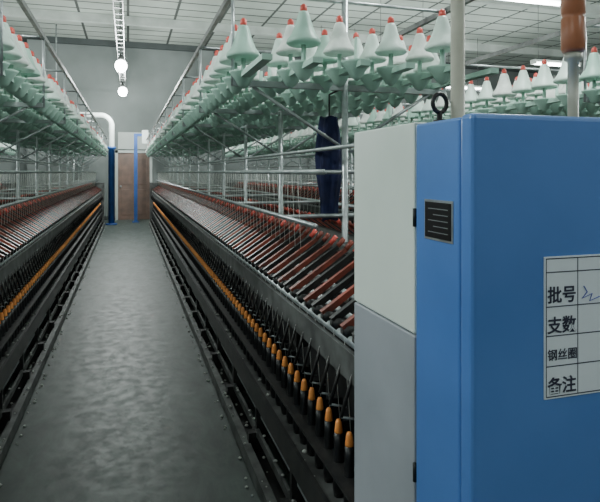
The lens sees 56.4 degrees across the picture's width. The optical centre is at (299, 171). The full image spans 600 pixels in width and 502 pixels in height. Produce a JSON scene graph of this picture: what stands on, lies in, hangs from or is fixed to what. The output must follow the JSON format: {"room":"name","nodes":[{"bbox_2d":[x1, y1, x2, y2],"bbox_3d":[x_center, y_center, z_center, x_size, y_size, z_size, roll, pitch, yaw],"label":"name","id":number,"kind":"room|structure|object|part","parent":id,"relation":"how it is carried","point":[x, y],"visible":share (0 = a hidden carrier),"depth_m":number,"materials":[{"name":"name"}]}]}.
{"room":"textile factory","nodes":[
{"label":"textile factory","id":0,"kind":"room"},
{"bbox_2d":[0,219,289,501],"bbox_3d":[1.217,1.550,7.958,25.000,0.100,22.500,0,0,-17],"label":"floor","id":1,"kind":"structure","parent":0,"point":[125,409],"depth_m":3.57,"materials":[{"name":"concrete"}]},
{"bbox_2d":[0,142,15,196],"bbox_3d":[-5.894,0.285,7.746,1.288,2.430,15.230,0,0,-17],"label":"frame","id":2,"kind":"object","parent":1,"relation":"on","point":[2,146],"visible":0.14,"depth_m":14.18,"materials":[{"name":"grey paint"}]},
{"bbox_2d":[0,0,107,485],"bbox_3d":[-3.772,0.285,8.398,1.288,2.430,15.230,0,0,-17],"label":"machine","id":3,"kind":"object","parent":1,"relation":"on","point":[49,238],"visible":1,"depth_m":4.70,"materials":[{"name":"grey paint"}]},
{"bbox_3d":[-3.828,-0.265,8.579,1.224,1.330,14.150,0,0,-17],"label":"creel frame","id":4,"kind":"part","parent":3,"relation":"part of","materials":[{"name":"metal"}]},
{"bbox_2d":[55,24,116,224],"bbox_3d":[-6.314,-1.300,15.635,2.310,5.600,0.312,0,0,-17],"label":"duct pipe","id":5,"kind":"object","parent":1,"relation":"on","point":[111,149],"visible":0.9,"depth_m":15.85,"materials":[{"name":"white metal"}]},
{"bbox_2d":[132,130,147,222],"bbox_3d":[-4.789,0.125,16.784,0.460,2.750,0.200,0,0,-17],"label":"pillar","id":6,"kind":"structure","parent":1,"relation":"on","point":[144,134],"depth_m":16.70,"materials":[{"name":"metal"}]},
{"bbox_2d":[145,0,498,501],"bbox_3d":[-1.631,0.285,9.055,1.288,2.430,15.230,0,0,-17],"label":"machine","id":7,"kind":"object","parent":1,"relation":"on","point":[273,284],"visible":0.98,"depth_m":2.96,"materials":[{"name":"grey paint"}]},
{"bbox_3d":[-1.686,-0.265,9.237,1.224,1.330,14.150,0,0,-17],"label":"creel frame","id":8,"kind":"part","parent":7,"relation":"part of","materials":[{"name":"metal"}]},
{"bbox_2d":[315,91,341,220],"bbox_3d":[0.186,-0.091,3.098,0.197,0.727,0.142,0,0,32],"label":"hanging cloth","id":9,"kind":"object","parent":7,"relation":"hanging from","point":[329,185],"visible":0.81,"depth_m":3.08,"materials":[{"name":"blue fabric"}]},
{"bbox_2d":[295,148,353,192],"bbox_3d":[2.537,0.285,10.335,1.288,2.430,15.230,0,0,-17],"label":"frame","id":10,"kind":"object","parent":1,"relation":"on","point":[349,148],"visible":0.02,"depth_m":15.83,"materials":[{"name":"grey paint"}]},
{"bbox_2d":[225,17,599,223],"bbox_3d":[0.453,0.285,9.695,1.288,2.430,15.230,0,0,-17],"label":"frame","id":11,"kind":"object","parent":1,"relation":"on","point":[539,95],"visible":0.24,"depth_m":4.62,"materials":[{"name":"grey paint"}]},
{"bbox_2d":[354,113,599,501],"bbox_3d":[0.708,0.695,1.437,1.002,1.610,0.569,0,0,-17],"label":"tall cabinet","id":12,"kind":"object","parent":1,"relation":"on","point":[477,235],"visible":1,"depth_m":1.09,"materials":[{"name":"blue metal"}]},
{"bbox_3d":[0.676,0.901,1.545,0.994,1.078,0.344,0,0,-17],"label":"panel","id":13,"kind":"part","parent":12,"relation":"part of","materials":[{"name":"grey paint"}]},
{"bbox_3d":[0.676,0.124,1.545,0.994,0.468,0.344,0,0,-17],"label":"panel","id":14,"kind":"part","parent":12,"relation":"part of","materials":[{"name":"paint"}]},
{"bbox_2d":[430,92,448,121],"bbox_3d":[0.302,-0.139,1.212,0.039,0.069,0.027,0,0,14],"label":"bolt","id":15,"kind":"object","parent":12,"relation":"attached to","point":[439,113],"visible":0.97,"depth_m":1.21,"materials":[{"name":"black metal"}]},
{"bbox_2d":[451,0,464,118],"bbox_3d":[0.340,-0.602,1.208,0.060,0.997,0.058,0,0,-17],"label":"post","id":16,"kind":"object","parent":12,"relation":"on","point":[457,6],"visible":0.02,"depth_m":1.20,"materials":[{"name":"white metal"}]},
{"bbox_3d":[0.786,0.655,1.189,1.000,1.529,0.041,0,0,-17],"label":"door","id":17,"kind":"part","parent":12,"relation":"part of","materials":[{"name":"blue paint"}]},
{"bbox_2d":[561,0,585,116],"bbox_3d":[0.573,-0.264,1.175,0.060,0.322,0.060,0,0,-17],"label":"post","id":18,"kind":"object","parent":12,"relation":"on","point":[573,21],"visible":0.82,"depth_m":1.16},
{"bbox_2d":[0,41,534,215],"bbox_3d":[-2.108,-1.300,18.784,25.000,5.600,0.150,0,0,-17],"label":"wall","id":19,"kind":"structure","parent":0,"point":[151,75],"depth_m":17.73,"materials":[{"name":"grey paint"}]},
{"bbox_2d":[115,132,151,219],"bbox_3d":[-5.245,0.125,17.690,1.120,2.750,0.100,0,0,-17],"label":"door frame","id":20,"kind":"structure","parent":19,"relation":"in","point":[125,139],"depth_m":17.60,"materials":[{"name":"grey"}]},
{"bbox_2d":[118,153,149,219],"bbox_3d":[-5.241,0.450,17.676,0.960,2.100,0.128,0,0,-17],"label":"door leaf","id":21,"kind":"structure","parent":20,"relation":"attached to","point":[125,160],"depth_m":17.67,"materials":[{"name":"wood"}]},
{"bbox_2d":[27,39,422,191],"bbox_3d":[-3.180,-1.210,18.188,15.900,5.420,0.340,0,0,-17],"label":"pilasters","id":22,"kind":"object","parent":19,"relation":"attached to","point":[35,46],"visible":0.09,"depth_m":16.69,"materials":[{"name":"grey paint"}]},
{"bbox_2d":[22,36,538,72],"bbox_3d":[-2.068,-4.010,18.655,25.000,0.180,0.120,0,0,-17],"label":"crown molding","id":23,"kind":"structure","parent":19,"relation":"attached to","point":[60,40],"depth_m":17.66,"materials":[{"name":"paint"}]},
{"bbox_2d":[3,0,599,68],"bbox_3d":[1.217,-4.150,7.958,25.000,0.100,22.500,0,0,-17],"label":"ceiling","id":24,"kind":"structure","parent":0,"point":[491,24],"depth_m":15.26,"materials":[{"name":"paint"}]},
{"bbox_2d":[112,0,125,87],"bbox_3d":[-3.422,-3.290,10.665,0.150,1.620,14.400,0,0,-17],"label":"cable tray","id":25,"kind":"object","parent":24,"relation":"hanging from","point":[121,4],"visible":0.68,"depth_m":10.47,"materials":[{"name":"grey paint"}]},
{"bbox_2d":[115,53,126,71],"bbox_3d":[-3.745,-2.283,11.717,0.250,0.395,0.246,0,0,-17],"label":"pendant lamp","id":26,"kind":"object","parent":25,"relation":"hanging from","point":[120,65],"visible":1,"depth_m":11.64,"materials":[{"name":"white glass"}]},
{"bbox_3d":[-3.745,-2.212,11.717,0.250,0.255,0.246,0,0,-17],"label":"lamp globe","id":27,"kind":"part","parent":26,"relation":"part of","materials":[{"name":"white glass"}]},
{"bbox_2d":[118,82,126,95],"bbox_3d":[-4.890,-2.283,15.445,0.250,0.395,0.246,0,0,-17],"label":"pendant lamp","id":28,"kind":"object","parent":25,"relation":"hanging from","point":[122,91],"visible":1,"depth_m":15.37,"materials":[{"name":"white glass"}]},
{"bbox_3d":[-4.890,-2.212,15.445,0.250,0.255,0.246,0,0,-17],"label":"lamp globe","id":29,"kind":"part","parent":28,"relation":"part of","materials":[{"name":"white glass"}]},
{"bbox_2d":[3,0,599,58],"bbox_3d":[0.037,-3.990,11.801,25.000,0.220,8.540,0,0,-17],"label":"ceiling beams","id":30,"kind":"structure","parent":24,"relation":"attached to","point":[591,9],"depth_m":14.88,"materials":[{"name":"white metal"}]},
{"bbox_2d":[380,0,407,51],"bbox_3d":[2.182,-3.274,11.968,1.300,1.552,0.180,0,0,-17],"label":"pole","id":31,"kind":"object","parent":24,"relation":"hanging from","point":[380,0],"visible":0.09,"depth_m":11.82,"materials":[{"name":"metal"}]},
{"bbox_2d":[446,38,481,89],"bbox_3d":[4.890,-3.274,16.775,1.300,1.552,0.180,0,0,-17],"label":"fluorescent light fixture","id":32,"kind":"object","parent":24,"relation":"hanging from","point":[477,87],"visible":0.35,"depth_m":16.87,"materials":[{"name":"paint"}]},
{"bbox_2d":[504,0,560,6],"bbox_3d":[3.336,-3.274,8.211,1.300,1.552,0.180,0,0,-17],"label":"fluorescent light fixture","id":33,"kind":"object","parent":24,"relation":"hanging from","point":[543,2],"visible":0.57,"depth_m":8.28,"materials":[{"name":"paint"}]},
{"bbox_2d":[530,59,542,64],"label":"fluorescent light fixture","id":34,"kind":"object","parent":24,"relation":"hanging from","point":[535,61],"depth_m":12.92,"materials":[{"name":"paint"}]},
{"bbox_2d":[547,60,561,65],"label":"fluorescent light fixture","id":35,"kind":"object","parent":24,"relation":"hanging from","point":[549,62],"depth_m":13.05,"materials":[{"name":"paint"}]},
{"bbox_2d":[550,59,589,86],"bbox_3d":[13.238,-1.300,11.650,0.150,5.600,22.500,0,0,-17],"label":"wall","id":36,"kind":"structure","parent":0,"point":[553,73],"depth_m":21.72,"materials":[{"name":"grey paint"}]}
]}

